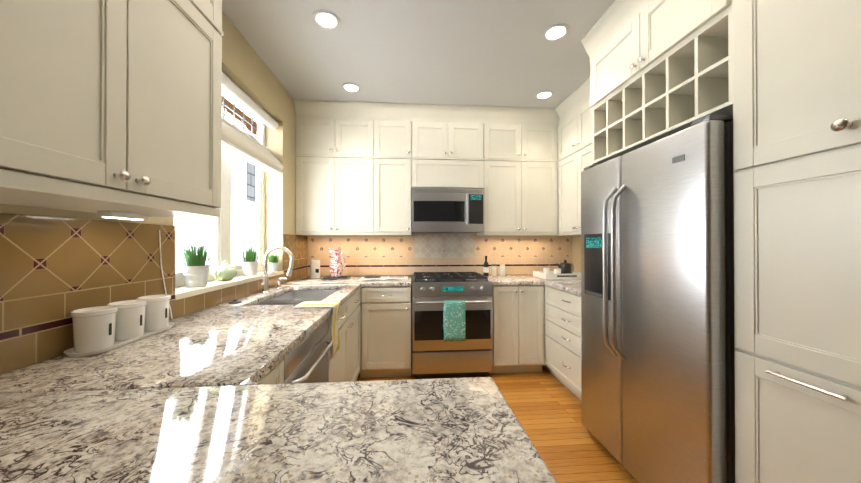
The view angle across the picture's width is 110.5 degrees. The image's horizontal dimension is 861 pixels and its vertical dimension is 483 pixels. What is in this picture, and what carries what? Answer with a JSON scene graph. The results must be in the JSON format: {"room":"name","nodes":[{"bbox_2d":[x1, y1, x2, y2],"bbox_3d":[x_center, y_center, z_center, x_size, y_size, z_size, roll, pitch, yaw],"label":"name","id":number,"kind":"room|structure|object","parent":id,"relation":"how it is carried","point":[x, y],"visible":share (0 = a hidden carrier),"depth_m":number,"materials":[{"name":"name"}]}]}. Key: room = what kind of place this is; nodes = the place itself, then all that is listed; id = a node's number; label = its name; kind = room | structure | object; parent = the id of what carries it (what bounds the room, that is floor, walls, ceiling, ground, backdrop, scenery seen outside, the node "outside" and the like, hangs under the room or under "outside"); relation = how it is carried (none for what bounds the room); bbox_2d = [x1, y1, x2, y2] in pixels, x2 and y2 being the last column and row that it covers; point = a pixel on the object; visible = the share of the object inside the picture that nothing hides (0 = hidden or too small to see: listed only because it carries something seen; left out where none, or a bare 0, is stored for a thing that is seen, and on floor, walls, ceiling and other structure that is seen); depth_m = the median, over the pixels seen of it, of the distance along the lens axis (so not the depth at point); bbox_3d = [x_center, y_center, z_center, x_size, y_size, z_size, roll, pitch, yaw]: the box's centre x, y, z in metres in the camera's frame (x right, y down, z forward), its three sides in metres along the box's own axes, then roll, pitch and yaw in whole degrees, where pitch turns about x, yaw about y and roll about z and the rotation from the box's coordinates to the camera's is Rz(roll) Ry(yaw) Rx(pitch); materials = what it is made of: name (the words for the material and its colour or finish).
{"room":"kitchen","nodes":[
{"label":"kitchen","id":0,"kind":"room"},
{"bbox_2d":[0,10,304,374],"bbox_3d":[-1.246,-0.072,-0.108,0.210,2.740,7.000,0,0,-4],"label":"wall","id":1,"kind":"structure","parent":0,"point":[247,71],"depth_m":2.63,"materials":[{"name":"paint"}]},
{"bbox_2d":[0,0,223,216],"bbox_3d":[-1.028,-0.770,0.805,0.350,1.328,0.920,0,0,-4],"label":"upper cabinet","id":2,"kind":"object","parent":1,"relation":"attached to","point":[110,105],"visible":1,"depth_m":0.79,"materials":[{"name":"paint"}]},
{"bbox_2d":[97,210,147,219],"bbox_3d":[-1.103,-0.093,1.075,0.050,0.023,0.140,0,0,-4],"label":"under-cabinet light","id":3,"kind":"object","parent":2,"relation":"attached to","point":[119,215],"visible":1,"depth_m":1.04,"materials":[{"name":"white plastic"}]},
{"bbox_2d":[0,213,306,374],"bbox_3d":[-1.225,0.148,1.091,0.007,0.453,4.592,0,0,-4],"label":"backsplash","id":4,"kind":"structure","parent":1,"relation":"attached to","point":[55,272],"depth_m":1.01,"materials":[{"name":"tile"}]},
{"bbox_2d":[159,230,172,318],"bbox_3d":[-1.239,0.158,1.398,0.009,0.422,0.070,0,0,3],"label":"hanging cord","id":5,"kind":"object","parent":4,"relation":"hanging from","point":[162,270],"visible":0.79,"depth_m":1.38,"materials":[{"name":"white plastic"}]},
{"bbox_2d":[174,89,264,286],"bbox_3d":[-1.480,-0.424,2.087,0.060,1.366,1.266,0,0,-4],"label":"window","id":6,"kind":"structure","parent":1,"relation":"in","point":[221,246],"depth_m":2.21,"materials":[{"name":"white glass"}]},
{"bbox_2d":[221,72,282,173],"bbox_3d":[-1.369,-0.858,2.098,0.152,0.489,1.251,0,0,-4],"label":"window blind","id":7,"kind":"object","parent":6,"relation":"attached to","point":[236,141],"visible":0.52,"depth_m":2.20,"materials":[{"name":"beige fabric"}]},
{"bbox_2d":[175,271,283,299],"bbox_3d":[-1.404,0.276,2.089,0.222,0.030,1.268,0,0,-4],"label":"window sill","id":8,"kind":"structure","parent":1,"relation":"attached to","point":[181,292],"depth_m":1.84,"materials":[{"name":"wood"}]},
{"bbox_2d":[178,240,213,286],"bbox_3d":[-1.358,0.120,1.728,0.189,0.275,0.189,0,0,-4],"label":"plant pot","id":9,"kind":"object","parent":8,"relation":"on","point":[195,271],"visible":1,"depth_m":1.69,"materials":[{"name":"white ceramic"}]},
{"bbox_2d":[212,260,236,280],"bbox_3d":[-1.368,0.192,1.995,0.139,0.134,0.215,0,0,-4],"label":"ornament","id":10,"kind":"object","parent":8,"relation":"on","point":[224,271],"visible":1,"depth_m":1.95,"materials":[{"name":"green ceramic"}]},
{"bbox_2d":[240,246,259,275],"bbox_3d":[-1.396,0.140,2.312,0.169,0.243,0.159,0,0,-4],"label":"plant pot","id":11,"kind":"object","parent":8,"relation":"on","point":[249,264],"visible":1,"depth_m":2.28,"materials":[{"name":"white ceramic"}]},
{"bbox_2d":[268,252,280,271],"bbox_3d":[-1.389,0.178,2.648,0.140,0.170,0.143,0,0,-4],"label":"plant pot","id":12,"kind":"object","parent":8,"relation":"on","point":[273,261],"visible":0.98,"depth_m":2.62,"materials":[{"name":"white ceramic"}]},
{"bbox_2d":[307,233,482,275],"bbox_3d":[0.149,-0.050,3.580,3.420,2.740,0.150,0,0,-4],"label":"wall","id":13,"kind":"structure","parent":0,"point":[412,234],"depth_m":3.39,"materials":[{"name":"paint"}]},
{"bbox_2d":[294,100,381,235],"bbox_3d":[-0.965,-0.743,3.248,0.844,1.353,0.350,0,0,-4],"label":"upper cabinet","id":14,"kind":"object","parent":13,"relation":"attached to","point":[363,168],"depth_m":3.07,"materials":[{"name":"paint"}]},
{"bbox_2d":[382,104,413,235],"bbox_3d":[-0.438,-0.743,3.288,0.453,1.353,0.350,0,0,-4],"label":"upper cabinet","id":15,"kind":"object","parent":13,"relation":"attached to","point":[397,119],"depth_m":3.12,"materials":[{"name":"paint"}]},
{"bbox_2d":[308,233,571,275],"bbox_3d":[0.159,0.212,3.500,3.104,0.616,0.007,0,0,-4],"label":"backsplash","id":16,"kind":"structure","parent":13,"relation":"attached to","point":[417,252],"depth_m":3.49,"materials":[{"name":"tile"}]},
{"bbox_2d":[414,104,489,235],"bbox_3d":[0.172,-0.742,3.333,0.894,1.353,0.350,0,0,-4],"label":"upper cabinet","id":17,"kind":"object","parent":13,"relation":"attached to","point":[452,142],"depth_m":3.16,"materials":[{"name":"paint"}]},
{"bbox_2d":[411,188,483,232],"bbox_3d":[0.174,-0.327,3.281,0.764,0.454,0.446,0,0,-4],"label":"microwave","id":18,"kind":"object","parent":17,"relation":"attached to","point":[447,210],"visible":1,"depth_m":3.10,"materials":[{"name":"silver metal"}]},
{"bbox_2d":[490,108,557,235],"bbox_3d":[0.965,-0.742,3.392,0.817,1.353,0.350,0,0,-4],"label":"upper cabinet","id":19,"kind":"object","parent":13,"relation":"attached to","point":[523,141],"depth_m":3.22,"materials":[{"name":"paint"}]},
{"bbox_2d":[222,0,614,108],"bbox_3d":[0.415,-1.481,0.024,3.420,0.080,7.300,0,0,-4],"label":"ceiling","id":20,"kind":"structure","parent":0,"point":[500,53],"depth_m":2.21,"materials":[{"name":"grey paint"}]},
{"bbox_2d":[312,10,339,29],"bbox_3d":[-0.670,-1.425,1.928,0.170,0.008,0.170,0,0,-4],"label":"recessed light","id":21,"kind":"object","parent":20,"relation":"in","point":[326,19],"visible":1,"depth_m":1.92,"materials":[{"name":"white glass"}]},
{"bbox_2d":[342,83,360,92],"bbox_3d":[-0.733,-1.420,2.766,0.170,0.008,0.170,0,0,-4],"label":"recessed light","id":22,"kind":"object","parent":20,"relation":"in","point":[351,87],"visible":1,"depth_m":2.76,"materials":[{"name":"white glass"}]},
{"bbox_2d":[535,91,552,99],"bbox_3d":[1.102,-1.419,2.903,0.170,0.008,0.170,0,0,-4],"label":"recessed light","id":23,"kind":"object","parent":20,"relation":"in","point":[542,95],"visible":1,"depth_m":2.90,"materials":[{"name":"white glass"}]},
{"bbox_2d":[543,23,568,41],"bbox_3d":[0.856,-1.424,2.042,0.170,0.008,0.170,0,0,-4],"label":"recessed light","id":24,"kind":"object","parent":20,"relation":"in","point":[555,32],"visible":1,"depth_m":2.04,"materials":[{"name":"white glass"}]},
{"bbox_2d":[356,357,638,482],"bbox_3d":[0.415,1.329,0.007,3.420,0.060,7.300,0,0,-4],"label":"floor","id":25,"kind":"structure","parent":0,"point":[545,404],"depth_m":2.11,"materials":[{"name":"brown wood"}]},
{"bbox_2d":[258,360,283,383],"bbox_3d":[-0.824,0.859,0.893,0.620,0.888,0.325,0,0,-4],"label":"base cabinet","id":26,"kind":"object","parent":25,"relation":"on","point":[276,375],"depth_m":1.02,"materials":[{"name":"paint"}]},
{"bbox_2d":[0,274,580,482],"bbox_3d":[0.326,0.396,1.208,3.116,0.040,4.598,0,0,-4],"label":"countertop","id":27,"kind":"structure","parent":26,"relation":"on","point":[188,398],"depth_m":0.64,"materials":[{"name":"stone"}]},
{"bbox_2d":[64,322,174,356],"bbox_3d":[-1.164,0.368,1.148,0.120,0.014,0.384,0,0,-4],"label":"tray","id":28,"kind":"object","parent":27,"relation":"on","point":[70,352],"visible":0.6,"depth_m":1.05,"materials":[{"name":"white ceramic"}]},
{"bbox_2d":[70,306,117,352],"bbox_3d":[-1.155,0.300,1.029,0.109,0.136,0.109,0,0,-4],"label":"canister","id":29,"kind":"object","parent":28,"relation":"on","point":[93,328],"visible":0.96,"depth_m":1.00,"materials":[{"name":"white ceramic"}]},
{"bbox_2d":[107,300,146,340],"bbox_3d":[-1.164,0.300,1.149,0.109,0.136,0.109,0,0,-4],"label":"canister","id":30,"kind":"object","parent":28,"relation":"on","point":[130,320],"visible":0.81,"depth_m":1.12,"materials":[{"name":"white ceramic"}]},
{"bbox_2d":[136,294,170,330],"bbox_3d":[-1.173,0.301,1.268,0.109,0.136,0.109,0,0,-4],"label":"canister","id":31,"kind":"object","parent":28,"relation":"on","point":[157,313],"visible":0.88,"depth_m":1.24,"materials":[{"name":"white ceramic"}]},
{"bbox_2d":[228,299,241,303],"bbox_3d":[-1.200,0.367,1.838,0.072,0.024,0.071,0,0,-4],"label":"stopper","id":32,"kind":"object","parent":27,"relation":"on","point":[234,301],"visible":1,"depth_m":1.83,"materials":[{"name":"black metal"}]},
{"bbox_2d":[261,246,293,293],"bbox_3d":[-1.131,0.207,2.197,0.233,0.348,0.095,0,0,-4],"label":"faucet","id":33,"kind":"object","parent":27,"relation":"on","point":[265,283],"visible":1,"depth_m":2.20,"materials":[{"name":"silver metal"}]},
{"bbox_2d":[276,277,286,288],"bbox_3d":[-1.209,0.337,2.429,0.081,0.091,0.039,0,0,-4],"label":"soap dispenser","id":34,"kind":"object","parent":27,"relation":"on","point":[278,284],"visible":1,"depth_m":2.42,"materials":[{"name":"silver metal"}]},
{"bbox_2d":[258,290,336,304],"bbox_3d":[-0.945,0.520,2.207,0.475,0.193,0.860,0,0,-4],"label":"sink","id":35,"kind":"object","parent":27,"relation":"in","point":[294,297],"visible":0.02,"depth_m":2.56,"materials":[{"name":"silver metal"}]},
{"bbox_2d":[310,260,319,277],"bbox_3d":[-1.224,0.292,3.179,0.102,0.190,0.102,0,0,-4],"label":"crock","id":36,"kind":"object","parent":27,"relation":"on","point":[314,268],"visible":1,"depth_m":3.13,"materials":[{"name":"white ceramic"}]},
{"bbox_2d":[294,301,339,358],"bbox_3d":[-0.668,0.519,1.778,0.223,0.301,0.165,0,0,-4],"label":"towel","id":37,"kind":"object","parent":27,"relation":"hanging from","point":[335,306],"visible":1,"depth_m":1.77,"materials":[{"name":"yellow fabric"}]},
{"bbox_2d":[322,276,350,279],"bbox_3d":[-0.986,0.380,3.125,0.250,0.014,0.265,0,0,-4],"label":"board","id":38,"kind":"object","parent":27,"relation":"on","point":[335,278],"visible":0.98,"depth_m":3.11,"materials":[{"name":"grey stone"}]},
{"bbox_2d":[328,248,345,276],"bbox_3d":[-0.987,0.218,3.158,0.191,0.310,0.139,0,0,-4],"label":"pitcher","id":39,"kind":"object","parent":38,"relation":"on","point":[336,267],"visible":1,"depth_m":3.11,"materials":[{"name":"ceramic"}]},
{"bbox_2d":[358,276,407,280],"bbox_3d":[-0.477,0.375,3.095,0.480,0.020,0.300,0,0,-4],"label":"open magazine","id":40,"kind":"object","parent":27,"relation":"on","point":[383,277],"visible":1,"depth_m":3.04,"materials":[{"name":"paper"}]},
{"bbox_2d":[364,276,403,277],"bbox_3d":[-0.478,0.366,3.108,0.400,0.001,0.227,0,0,-4],"label":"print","id":41,"kind":"object","parent":40,"relation":"on","point":[365,276],"depth_m":3.12,"materials":[{"name":"paper"}]},
{"bbox_2d":[483,256,488,275],"bbox_3d":[0.625,0.277,3.369,0.061,0.222,0.060,0,0,-4],"label":"oil bottle","id":42,"kind":"object","parent":27,"relation":"on","point":[485,268],"visible":0.94,"depth_m":3.35,"materials":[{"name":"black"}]},
{"bbox_2d":[491,264,496,275],"bbox_3d":[0.720,0.322,3.385,0.060,0.132,0.059,0,0,-4],"label":"spice jar","id":43,"kind":"object","parent":27,"relation":"on","point":[493,270],"visible":1,"depth_m":3.36,"materials":[{"name":"beige glass"}]},
{"bbox_2d":[500,264,504,275],"bbox_3d":[0.819,0.322,3.403,0.060,0.132,0.059,0,0,-4],"label":"spice jar","id":44,"kind":"object","parent":27,"relation":"on","point":[502,269],"visible":1,"depth_m":3.38,"materials":[{"name":"white ceramic"}]},
{"bbox_2d":[533,271,580,278],"bbox_3d":[1.393,0.359,3.234,0.450,0.055,0.321,0,0,-4],"label":"serving tray","id":45,"kind":"object","parent":27,"relation":"on","point":[552,275],"visible":0.67,"depth_m":3.08,"materials":[{"name":"white ceramic"}]},
{"bbox_2d":[543,268,549,273],"bbox_3d":[1.274,0.335,3.275,0.072,0.086,0.094,0,0,-4],"label":"mug","id":46,"kind":"object","parent":45,"relation":"on","point":[546,270],"visible":0.6,"depth_m":3.26,"materials":[{"name":"white ceramic"}]},
{"bbox_2d":[554,269,560,273],"bbox_3d":[1.357,0.334,3.181,0.072,0.086,0.094,0,0,-4],"label":"mug","id":47,"kind":"object","parent":45,"relation":"on","point":[557,271],"visible":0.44,"depth_m":3.16,"materials":[{"name":"white ceramic"}]},
{"bbox_2d":[556,260,573,273],"bbox_3d":[1.473,0.289,3.271,0.205,0.178,0.123,0,0,-4],"label":"kettle","id":48,"kind":"object","parent":45,"relation":"on","point":[565,267],"visible":0.83,"depth_m":3.23,"materials":[{"name":"black metal"}]},
{"bbox_2d":[283,318,333,383],"bbox_3d":[-0.824,0.864,1.359,0.650,0.883,0.598,0,0,-4],"label":"dishwasher","id":49,"kind":"object","parent":25,"relation":"on","point":[306,360],"visible":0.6,"depth_m":1.36,"materials":[{"name":"silver metal"}]},
{"bbox_2d":[328,316,357,381],"bbox_3d":[-0.921,1.001,2.184,0.620,0.619,1.057,0,0,-4],"label":"base cabinet","id":50,"kind":"object","parent":25,"relation":"on","point":[344,364],"depth_m":2.17,"materials":[{"name":"paint"}]},
{"bbox_2d":[328,288,359,374],"bbox_3d":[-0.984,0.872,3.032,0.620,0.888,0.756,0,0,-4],"label":"base cabinet","id":51,"kind":"object","parent":25,"relation":"on","point":[351,307],"depth_m":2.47,"materials":[{"name":"paint"}]},
{"bbox_2d":[359,286,410,377],"bbox_3d":[-0.449,0.872,3.108,0.493,0.888,0.652,0,0,-4],"label":"base cabinet","id":52,"kind":"object","parent":25,"relation":"on","point":[385,331],"visible":1,"depth_m":2.82,"materials":[{"name":"paint"}]},
{"bbox_2d":[411,272,492,378],"bbox_3d":[0.189,0.832,3.106,0.766,0.971,0.722,0,0,-4],"label":"range","id":53,"kind":"object","parent":25,"relation":"on","point":[434,355],"visible":1,"depth_m":2.82,"materials":[{"name":"silver metal"}]},
{"bbox_2d":[443,300,464,341],"bbox_3d":[0.220,0.730,2.757,0.200,0.370,0.040,0,0,-4],"label":"towel","id":54,"kind":"object","parent":53,"relation":"hanging from","point":[454,320],"visible":0.98,"depth_m":2.74,"materials":[{"name":"teal fabric"}]},
{"bbox_2d":[489,285,544,373],"bbox_3d":[0.844,0.873,3.205,0.543,0.888,0.651,0,0,-4],"label":"base cabinet","id":55,"kind":"object","parent":25,"relation":"on","point":[518,328],"visible":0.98,"depth_m":2.92,"materials":[{"name":"paint"}]},
{"bbox_2d":[543,285,581,400],"bbox_3d":[1.459,0.869,2.540,0.620,0.888,0.810,0,0,-4],"label":"base cabinet","id":56,"kind":"object","parent":25,"relation":"on","point":[562,365],"visible":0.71,"depth_m":2.52,"materials":[{"name":"paint"}]},
{"bbox_2d":[581,114,734,482],"bbox_3d":[1.406,0.398,1.661,0.818,1.822,0.894,0,0,-4],"label":"fridge","id":57,"kind":"object","parent":25,"relation":"on","point":[657,319],"visible":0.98,"depth_m":1.40,"materials":[{"name":"grey metal"}]},
{"bbox_2d":[581,0,737,482],"bbox_3d":[1.476,-0.061,1.669,0.752,2.737,0.935,0,0,-4],"label":"tall cabinet","id":58,"kind":"object","parent":25,"relation":"on","point":[660,69],"visible":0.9,"depth_m":1.60,"materials":[{"name":"paint"}]},
{"bbox_2d":[733,0,860,482],"bbox_3d":[1.542,-0.066,0.777,0.752,2.737,0.852,0,0,-4],"label":"pantry cabinet","id":59,"kind":"object","parent":25,"relation":"on","point":[797,157],"visible":1,"depth_m":0.99,"materials":[{"name":"paint"}]},
{"bbox_2d":[572,236,580,271],"bbox_3d":[2.045,-0.070,0.137,0.150,2.740,7.000,0,0,-4],"label":"wall","id":60,"kind":"structure","parent":0,"point":[576,251],"depth_m":3.52,"materials":[{"name":"paint"}]},
{"bbox_2d":[555,81,591,235],"bbox_3d":[1.587,-0.745,2.870,0.350,1.353,0.818,0,0,-4],"label":"upper cabinet","id":61,"kind":"object","parent":60,"relation":"attached to","point":[573,111],"depth_m":2.96,"materials":[{"name":"paint"}]},
{"label":"outside","id":62,"kind":"structure","parent":0,"visible":0},
{"bbox_2d":[174,96,256,271],"bbox_3d":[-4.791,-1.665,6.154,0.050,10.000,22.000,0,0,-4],"label":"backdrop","id":63,"kind":"structure","parent":62,"point":[234,205],"depth_m":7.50,"materials":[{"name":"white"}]}
]}

